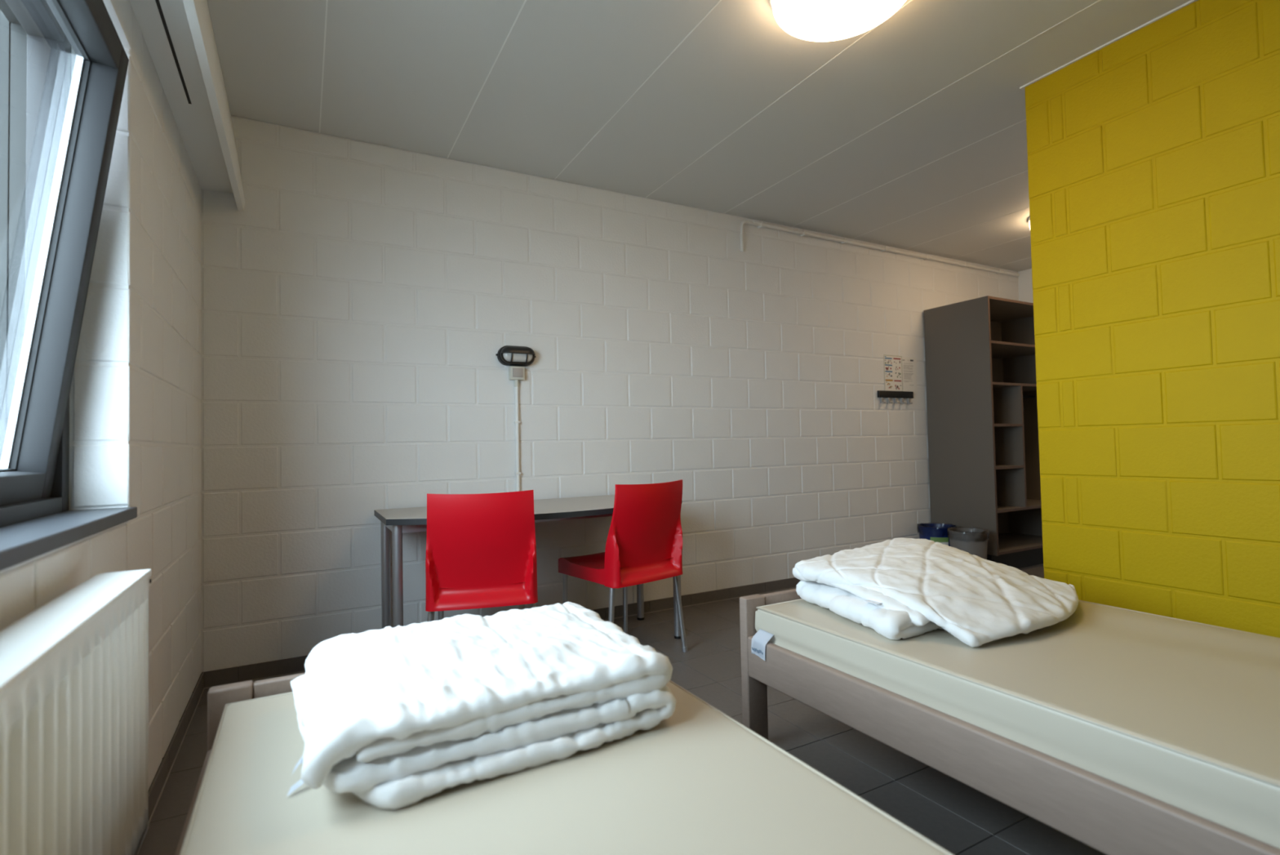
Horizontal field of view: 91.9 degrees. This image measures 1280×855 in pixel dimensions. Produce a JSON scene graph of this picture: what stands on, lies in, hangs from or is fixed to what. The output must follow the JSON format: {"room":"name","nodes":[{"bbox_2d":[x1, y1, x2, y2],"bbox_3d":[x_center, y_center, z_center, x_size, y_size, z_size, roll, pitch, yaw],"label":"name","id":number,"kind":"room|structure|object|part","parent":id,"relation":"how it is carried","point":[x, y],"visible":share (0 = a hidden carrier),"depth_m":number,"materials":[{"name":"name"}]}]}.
{"room":"dormitory bedroom","nodes":[
{"label":"dormitory bedroom","id":0,"kind":"room"},
{"bbox_2d":[0,0,201,790],"bbox_3d":[-0.904,-0.226,0.612,0.227,2.555,5.100,0,-2,-29],"label":"wall","id":1,"kind":"structure","parent":0,"point":[135,394],"depth_m":1.76,"materials":[{"name":"white paint"}]},
{"bbox_2d":[0,0,137,570],"bbox_3d":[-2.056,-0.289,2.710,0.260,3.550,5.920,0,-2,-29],"label":"window","id":2,"kind":"structure","parent":1,"relation":"in","point":[57,134],"depth_m":1.47,"materials":[{"name":"grey metal"}]},
{"bbox_3d":[-1.061,-0.419,0.819,0.069,1.190,1.600,0,-2,-29],"label":"frame","id":3,"kind":"part","parent":2,"relation":"part of","materials":[{"name":"grey metal"}]},
{"bbox_3d":[-0.992,0.189,0.828,0.204,0.028,1.632,0,-2,-29],"label":"sill","id":4,"kind":"part","parent":2,"relation":"part of","materials":[{"name":"grey stone"}]},
{"bbox_2d":[0,568,151,854],"bbox_3d":[-0.701,0.654,0.611,0.122,0.788,1.365,0,-2,-29],"label":"radiator","id":5,"kind":"object","parent":1,"relation":"attached to","point":[74,669],"visible":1,"depth_m":0.88,"materials":[{"name":"white metal"}]},
{"bbox_2d":[147,671,204,824],"bbox_3d":[-0.772,1.015,0.628,0.016,0.072,4.690,0,-2,-29],"label":"baseboard","id":6,"kind":"structure","parent":1,"relation":"attached to","point":[155,790],"depth_m":2.04,"materials":[{"name":"grey tile"}]},
{"bbox_2d":[200,115,1018,672],"bbox_3d":[0.750,-0.154,4.308,6.676,2.555,0.201,0,-2,-29],"label":"wall","id":7,"kind":"structure","parent":0,"point":[360,304],"depth_m":3.42,"materials":[{"name":"white brick"}]},
{"bbox_2d":[201,577,800,688],"bbox_3d":[0.837,1.084,4.187,6.250,0.072,0.016,0,-2,-29],"label":"baseboard","id":8,"kind":"structure","parent":7,"relation":"attached to","point":[271,668],"depth_m":3.65,"materials":[{"name":"grey tile"}]},
{"bbox_2d":[495,345,535,366],"bbox_3d":[-0.667,-0.394,3.380,0.224,0.108,0.086,0,-2,-29],"label":"wall lamp","id":9,"kind":"object","parent":7,"relation":"attached to","point":[507,355],"visible":1,"depth_m":3.36,"materials":[{"name":"black plastic"}]},
{"bbox_2d":[501,346,535,355],"bbox_3d":[-0.656,-0.421,3.358,0.190,0.041,0.036,0,-2,-29],"label":"hood","id":10,"kind":"object","parent":9,"relation":"attached to","point":[505,350],"depth_m":3.34,"materials":[{"name":"black plastic"}]},
{"bbox_2d":[508,365,524,386],"bbox_3d":[-0.675,-0.279,3.395,0.080,0.111,0.043,0,-2,-29],"label":"switch box","id":11,"kind":"object","parent":7,"relation":"attached to","point":[517,374],"visible":1,"depth_m":3.38,"materials":[{"name":"grey plastic"}]},
{"bbox_2d":[513,386,521,608],"bbox_3d":[-0.666,0.377,3.384,0.030,1.220,0.026,0,-2,-29],"label":"conduit","id":12,"kind":"object","parent":7,"relation":"attached to","point":[517,473],"visible":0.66,"depth_m":3.38,"materials":[{"name":"white plastic"}]},
{"bbox_2d":[739,220,1019,276],"bbox_3d":[2.084,-1.309,4.947,3.210,0.224,0.040,0,-2,-29],"label":"conduit","id":13,"kind":"object","parent":7,"relation":"attached to","point":[759,224],"visible":1,"depth_m":4.71,"materials":[{"name":"white plastic"}]},
{"bbox_2d":[883,355,902,391],"bbox_3d":[2.000,-0.425,4.888,0.207,0.287,0.002,0,-2,-29],"label":"notice","id":14,"kind":"object","parent":7,"relation":"attached to","point":[892,364],"visible":1,"depth_m":4.89,"materials":[{"name":"white paper"}]},
{"bbox_2d":[877,390,913,404],"bbox_3d":[2.021,-0.237,4.870,0.395,0.100,0.040,0,-2,-29],"label":"coat rack","id":15,"kind":"object","parent":7,"relation":"attached to","point":[881,393],"visible":1,"depth_m":4.87,"materials":[{"name":"black plastic"}]},
{"bbox_3d":[2.016,-0.260,4.879,0.395,0.054,0.022,0,-2,-29],"label":"rail","id":16,"kind":"part","parent":15,"relation":"part of","materials":[{"name":"black plastic"}]},
{"bbox_2d":[902,356,917,392],"bbox_3d":[2.171,-0.421,4.981,0.174,0.284,0.002,0,-2,-29],"label":"notice","id":17,"kind":"object","parent":7,"relation":"attached to","point":[909,382],"visible":1,"depth_m":4.98,"materials":[{"name":"white paper"}]},
{"bbox_2d":[902,359,913,385],"bbox_3d":[2.156,-0.442,4.972,0.132,0.207,0.001,0,-2,-29],"label":"print","id":18,"kind":"object","parent":17,"relation":"attached to","point":[906,366],"depth_m":4.97},
{"bbox_2d":[137,563,1106,854],"bbox_3d":[1.954,1.136,2.121,6.676,0.200,5.100,0,-2,-29],"label":"floor","id":19,"kind":"structure","parent":0,"point":[961,819],"depth_m":1.96,"materials":[{"name":"grey tile"}]},
{"bbox_2d":[174,672,305,854],"bbox_3d":[-0.023,0.784,0.672,0.959,0.502,2.101,0,-2,-29],"label":"bed","id":20,"kind":"object","parent":19,"relation":"on","point":[218,696],"visible":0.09,"depth_m":1.35,"materials":[{"name":"beige wood"}]},
{"bbox_3d":[-0.433,0.722,0.451,0.028,0.131,2.022,0,-2,-29],"label":"rail","id":21,"kind":"part","parent":20,"relation":"part of","materials":[{"name":"beige wood"}]},
{"bbox_3d":[-0.902,0.823,1.366,0.083,0.502,0.038,0,-2,-29],"label":"post","id":22,"kind":"part","parent":20,"relation":"part of","materials":[{"name":"beige wood"}]},
{"bbox_3d":[-0.521,0.697,1.579,0.791,0.250,0.026,0,-2,-29],"label":"headboard","id":23,"kind":"part","parent":20,"relation":"part of","materials":[{"name":"beige wood"}]},
{"bbox_2d":[179,680,953,854],"bbox_3d":[-0.030,0.631,0.682,0.904,0.144,2.001,0,-2,-29],"label":"mattress","id":24,"kind":"object","parent":20,"relation":"on","point":[700,780],"visible":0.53,"depth_m":0.93,"materials":[{"name":"beige plastic"}]},
{"bbox_2d":[286,601,675,809],"bbox_3d":[-0.322,0.503,1.247,0.674,0.158,0.524,0,-2,-29],"label":"duvet","id":25,"kind":"object","parent":24,"relation":"on","point":[395,717],"visible":1,"depth_m":1.09,"materials":[{"name":"white fabric"}]},
{"bbox_2d":[425,489,537,621],"bbox_3d":[-0.675,0.685,2.668,0.501,0.845,0.517,-1,-2,-14],"label":"chair","id":26,"kind":"object","parent":19,"relation":"on","point":[481,548],"visible":0.98,"depth_m":2.46,"materials":[{"name":"red plastic"}]},
{"bbox_3d":[-0.840,0.901,2.442,0.068,0.397,0.025,0,-2,-35],"label":"leg","id":27,"kind":"part","parent":26,"relation":"part of","materials":[{"name":"silver metal"}]},
{"bbox_3d":[-0.910,0.913,2.830,0.025,0.395,0.040,0,-2,-28],"label":"leg","id":28,"kind":"part","parent":26,"relation":"part of","materials":[{"name":"silver metal"}]},
{"bbox_3d":[-0.533,0.908,2.920,0.025,0.395,0.040,-1,-2,1],"label":"leg","id":29,"kind":"part","parent":26,"relation":"part of","materials":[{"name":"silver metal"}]},
{"bbox_3d":[-0.420,0.895,2.543,0.068,0.397,0.025,-1,-2,8],"label":"leg","id":30,"kind":"part","parent":26,"relation":"part of","materials":[{"name":"silver metal"}]},
{"bbox_2d":[373,494,682,638],"bbox_3d":[-0.472,0.749,3.046,1.470,0.728,0.717,0,-2,-29],"label":"desk","id":31,"kind":"object","parent":19,"relation":"on","point":[399,521],"visible":0.45,"depth_m":2.91,"materials":[{"name":"grey"}]},
{"bbox_3d":[-1.228,0.771,2.990,0.040,0.690,0.041,0,-2,-29],"label":"leg","id":32,"kind":"part","parent":31,"relation":"part of","materials":[{"name":"grey metal"}]},
{"bbox_3d":[-1.136,0.439,2.819,0.020,0.040,0.400,0,-2,-29],"label":"rail","id":33,"kind":"part","parent":31,"relation":"part of","materials":[{"name":"grey metal"}]},
{"bbox_3d":[-1.028,0.756,2.629,0.040,0.690,0.041,0,-2,-29],"label":"leg","id":34,"kind":"part","parent":31,"relation":"part of","materials":[{"name":"grey metal"}]},
{"bbox_3d":[-0.433,0.428,2.971,1.370,0.040,0.020,0,-2,-29],"label":"rail","id":35,"kind":"part","parent":31,"relation":"part of","materials":[{"name":"grey metal"}]},
{"bbox_3d":[-0.003,0.763,3.626,0.040,0.690,0.041,0,-2,-29],"label":"leg","id":36,"kind":"part","parent":31,"relation":"part of","materials":[{"name":"grey metal"}]},
{"bbox_3d":[0.194,0.749,3.266,0.040,0.690,0.041,0,-2,-29],"label":"leg","id":37,"kind":"part","parent":31,"relation":"part of","materials":[{"name":"grey metal"}]},
{"bbox_2d":[558,479,688,652],"bbox_3d":[-0.086,0.683,3.035,0.501,0.845,0.517,0,-2,-41],"label":"chair","id":38,"kind":"object","parent":19,"relation":"on","point":[644,543],"visible":0.99,"depth_m":2.87,"materials":[{"name":"red plastic"}]},
{"bbox_3d":[-0.371,0.909,3.067,0.040,0.395,0.025,-2,-2,34],"label":"leg","id":39,"kind":"part","parent":38,"relation":"part of","materials":[{"name":"silver metal"}]},
{"bbox_3d":[-0.129,0.895,2.756,0.025,0.397,0.068,-2,-2,27],"label":"leg","id":40,"kind":"part","parent":38,"relation":"part of","materials":[{"name":"silver metal"}]},
{"bbox_3d":[-0.112,0.677,3.066,0.431,0.082,0.437,0,-2,-41],"label":"seat","id":41,"kind":"part","parent":38,"relation":"part of","materials":[{"name":"red plastic"}]},
{"bbox_3d":[-0.079,0.910,3.322,0.025,0.395,0.040,0,-2,-26],"label":"leg","id":42,"kind":"part","parent":38,"relation":"part of","materials":[{"name":"silver metal"}]},
{"bbox_3d":[0.040,0.483,2.893,0.435,0.459,0.123,0,-2,-41],"label":"backrest","id":43,"kind":"part","parent":38,"relation":"part of","materials":[{"name":"red plastic"}]},
{"bbox_3d":[0.196,0.896,3.040,0.068,0.397,0.025,-1,-2,-19],"label":"leg","id":44,"kind":"part","parent":38,"relation":"part of","materials":[{"name":"silver metal"}]},
{"bbox_2d":[916,522,955,546],"bbox_3d":[2.276,0.922,4.742,0.274,0.365,0.276,0,-2,-29],"label":"waste bin","id":45,"kind":"object","parent":19,"relation":"on","point":[937,532],"visible":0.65,"depth_m":4.65,"materials":[{"name":"blue plastic"}]},
{"bbox_2d":[946,526,989,559],"bbox_3d":[2.375,0.913,4.470,0.271,0.364,0.271,0,-2,-29],"label":"waste bin","id":46,"kind":"object","parent":19,"relation":"on","point":[972,540],"visible":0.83,"depth_m":4.38,"materials":[{"name":"grey plastic"}]},
{"bbox_2d":[923,295,1043,568],"bbox_3d":[2.944,0.063,5.064,1.063,2.072,0.541,0,-2,-29],"label":"wardrobe","id":47,"kind":"object","parent":19,"relation":"on","point":[984,447],"visible":0.81,"depth_m":4.86,"materials":[{"name":"grey wood"}]},
{"bbox_3d":[2.484,-0.008,4.816,0.019,1.924,0.540,0,-2,-29],"label":"panel","id":48,"kind":"part","parent":47,"relation":"part of","materials":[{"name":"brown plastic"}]},
{"bbox_3d":[2.816,-0.003,5.297,1.025,1.882,0.010,0,-2,-29],"label":"panel","id":49,"kind":"part","parent":47,"relation":"part of","materials":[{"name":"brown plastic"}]},
{"bbox_2d":[995,464,1013,466],"bbox_3d":[2.664,0.310,4.899,0.373,0.019,0.521,0,-2,-29],"label":"shelf","id":50,"kind":"object","parent":47,"relation":"attached to","point":[997,465],"depth_m":4.73,"materials":[{"name":"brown wood"}]},
{"bbox_3d":[2.922,-0.962,5.094,1.025,0.019,0.540,0,-2,-29],"label":"panel","id":51,"kind":"part","parent":47,"relation":"part of","materials":[{"name":"brown plastic"}]},
{"bbox_2d":[991,342,1035,358],"bbox_3d":[2.930,-0.633,5.082,1.025,0.019,0.521,0,-2,-29],"label":"shelf","id":52,"kind":"object","parent":47,"relation":"attached to","point":[998,350],"depth_m":5.06,"materials":[{"name":"brown wood"}]},
{"bbox_2d":[992,384,1036,391],"bbox_3d":[2.937,-0.323,5.073,1.025,0.019,0.521,0,-2,-29],"label":"shelf","id":53,"kind":"object","parent":47,"relation":"attached to","point":[1026,388],"depth_m":4.87,"materials":[{"name":"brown wood"}]},
{"bbox_2d":[996,498,1041,510],"bbox_3d":[2.957,0.629,5.046,1.025,0.019,0.521,0,-2,-29],"label":"shelf","id":54,"kind":"object","parent":47,"relation":"attached to","point":[1031,503],"depth_m":4.82,"materials":[{"name":"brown wood"}]},
{"bbox_3d":[2.962,0.937,5.040,1.025,0.019,0.538,0,-2,-29],"label":"panel","id":55,"kind":"part","parent":47,"relation":"part of","materials":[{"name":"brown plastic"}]},
{"bbox_3d":[3.400,-0.013,5.317,0.019,1.924,0.540,0,-2,-29],"label":"panel","id":56,"kind":"part","parent":47,"relation":"part of","materials":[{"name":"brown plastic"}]},
{"bbox_3d":[3.108,-0.261,5.170,0.633,0.024,0.024,0,-2,-29],"label":"hanging rail","id":57,"kind":"part","parent":47,"relation":"part of","materials":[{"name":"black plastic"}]},
{"bbox_2d":[739,588,1279,854],"bbox_3d":[1.282,0.778,1.386,1.009,0.502,2.101,0,-2,-29],"label":"bed","id":58,"kind":"object","parent":19,"relation":"on","point":[1108,816],"visible":0.44,"depth_m":1.32,"materials":[{"name":"beige wood"}]},
{"bbox_3d":[0.381,0.816,2.068,0.083,0.502,0.038,0,-2,-29],"label":"post","id":59,"kind":"part","parent":58,"relation":"part of","materials":[{"name":"beige wood"}]},
{"bbox_3d":[0.784,0.690,2.294,0.841,0.250,0.026,0,-2,-29],"label":"headboard","id":60,"kind":"part","parent":58,"relation":"part of","materials":[{"name":"beige wood"}]},
{"bbox_2d":[751,598,1279,848],"bbox_3d":[1.262,0.625,1.389,0.994,0.149,2.003,0,-2,-29],"label":"mattress","id":61,"kind":"object","parent":58,"relation":"on","point":[1184,714],"visible":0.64,"depth_m":1.35,"materials":[{"name":"beige plastic"}]},
{"bbox_2d":[751,647,763,654],"bbox_3d":[0.374,0.713,1.976,0.001,0.014,0.054,0,-2,-29],"label":"print","id":62,"kind":"object","parent":61,"relation":"attached to","point":[758,651],"depth_m":1.97},
{"bbox_2d":[792,537,1078,647],"bbox_3d":[0.968,0.490,1.976,0.852,0.172,0.656,0,-2,-29],"label":"duvet","id":63,"kind":"object","parent":61,"relation":"on","point":[898,588],"visible":1,"depth_m":1.82,"materials":[{"name":"white fabric"}]},
{"bbox_2d":[206,0,1191,271],"bbox_3d":[1.896,-1.617,2.200,6.676,0.201,5.100,0,-2,-29],"label":"ceiling","id":64,"kind":"structure","parent":0,"point":[908,131],"depth_m":2.71,"materials":[{"name":"white"}]},
{"bbox_2d":[129,0,244,211],"bbox_3d":[-0.754,-1.284,0.736,0.164,0.435,4.700,0,-2,-29],"label":"rail","id":65,"kind":"object","parent":64,"relation":"attached to","point":[179,37],"visible":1,"depth_m":1.96,"materials":[{"name":"white paint"},{"name":"black plastic"}]},
{"bbox_3d":[-0.626,-1.507,0.816,0.466,0.006,4.700,0,-2,-29],"label":"panel","id":66,"kind":"part","parent":64,"relation":"part of","materials":[{"name":"white"}]},
{"bbox_3d":[-0.157,-1.510,1.073,0.598,0.006,4.700,0,-2,-29],"label":"panel","id":67,"kind":"part","parent":64,"relation":"part of","materials":[{"name":"white"}]},
{"bbox_3d":[0.370,-1.512,1.361,0.598,0.006,4.700,0,-2,-29],"label":"panel","id":68,"kind":"part","parent":64,"relation":"part of","materials":[{"name":"white"}]},
{"bbox_3d":[0.898,-1.515,1.650,0.598,0.006,4.700,0,-2,-29],"label":"panel","id":69,"kind":"part","parent":64,"relation":"part of","materials":[{"name":"white"}]},
{"bbox_2d":[769,0,906,41],"bbox_3d":[0.670,-1.440,2.053,0.470,0.112,0.470,0,-2,-29],"label":"ceiling lamp","id":70,"kind":"object","parent":64,"relation":"attached to","point":[812,20],"visible":1,"depth_m":2.10,"materials":[{"name":"white plastic"}]},
{"bbox_3d":[1.425,-1.518,1.938,0.598,0.006,4.700,0,-2,-29],"label":"panel","id":71,"kind":"part","parent":64,"relation":"part of","materials":[{"name":"white"}]},
{"bbox_3d":[2.479,-1.523,2.515,0.598,0.006,4.700,0,-2,-29],"label":"panel","id":72,"kind":"part","parent":64,"relation":"part of","materials":[{"name":"white"}]},
{"bbox_3d":[3.006,-1.526,2.804,0.598,0.006,4.700,0,-2,-29],"label":"panel","id":73,"kind":"part","parent":64,"relation":"part of","materials":[{"name":"white"}]},
{"bbox_3d":[1.952,-1.520,2.227,0.598,0.006,4.700,0,-2,-29],"label":"panel","id":74,"kind":"part","parent":64,"relation":"part of","materials":[{"name":"white"}]},
{"bbox_3d":[3.534,-1.529,3.093,0.598,0.006,4.700,0,-2,-29],"label":"panel","id":75,"kind":"part","parent":64,"relation":"part of","materials":[{"name":"white"}]},
{"bbox_3d":[4.061,-1.532,3.381,0.598,0.006,4.700,0,-2,-29],"label":"panel","id":76,"kind":"part","parent":64,"relation":"part of","materials":[{"name":"white"}]},
{"bbox_3d":[4.487,-1.534,3.615,0.369,0.006,4.700,0,-2,-29],"label":"panel","id":77,"kind":"part","parent":64,"relation":"part of","materials":[{"name":"white"}]},
{"bbox_2d":[1027,216,1030,228],"bbox_3d":[2.953,-1.424,4.265,0.470,0.112,0.470,0,-2,-29],"label":"ceiling lamp","id":78,"kind":"object","parent":64,"relation":"attached to","point":[1028,219],"visible":0.02,"depth_m":4.36,"materials":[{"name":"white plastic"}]},
{"bbox_2d":[1017,268,1033,302],"bbox_3d":[4.259,-0.218,4.640,0.200,2.555,2.990,0,-2,-29],"label":"wall","id":79,"kind":"structure","parent":0,"point":[1024,279],"depth_m":5.71,"materials":[{"name":"white paint"}]},
{"bbox_2d":[1024,0,1279,637],"bbox_3d":[3.845,-0.280,2.193,3.276,2.555,2.911,0,-2,-29],"label":"wall partition","id":80,"kind":"structure","parent":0,"point":[1153,155],"depth_m":2.27,"materials":[{"name":"yellow paint"}]},
{"bbox_2d":[1019,0,1198,89],"bbox_3d":[2.382,-1.546,1.449,0.020,0.007,2.922,0,-2,-29],"label":"trim","id":81,"kind":"structure","parent":80,"relation":"attached to","point":[1100,47],"depth_m":2.42,"materials":[{"name":"white plastic"}]}
]}

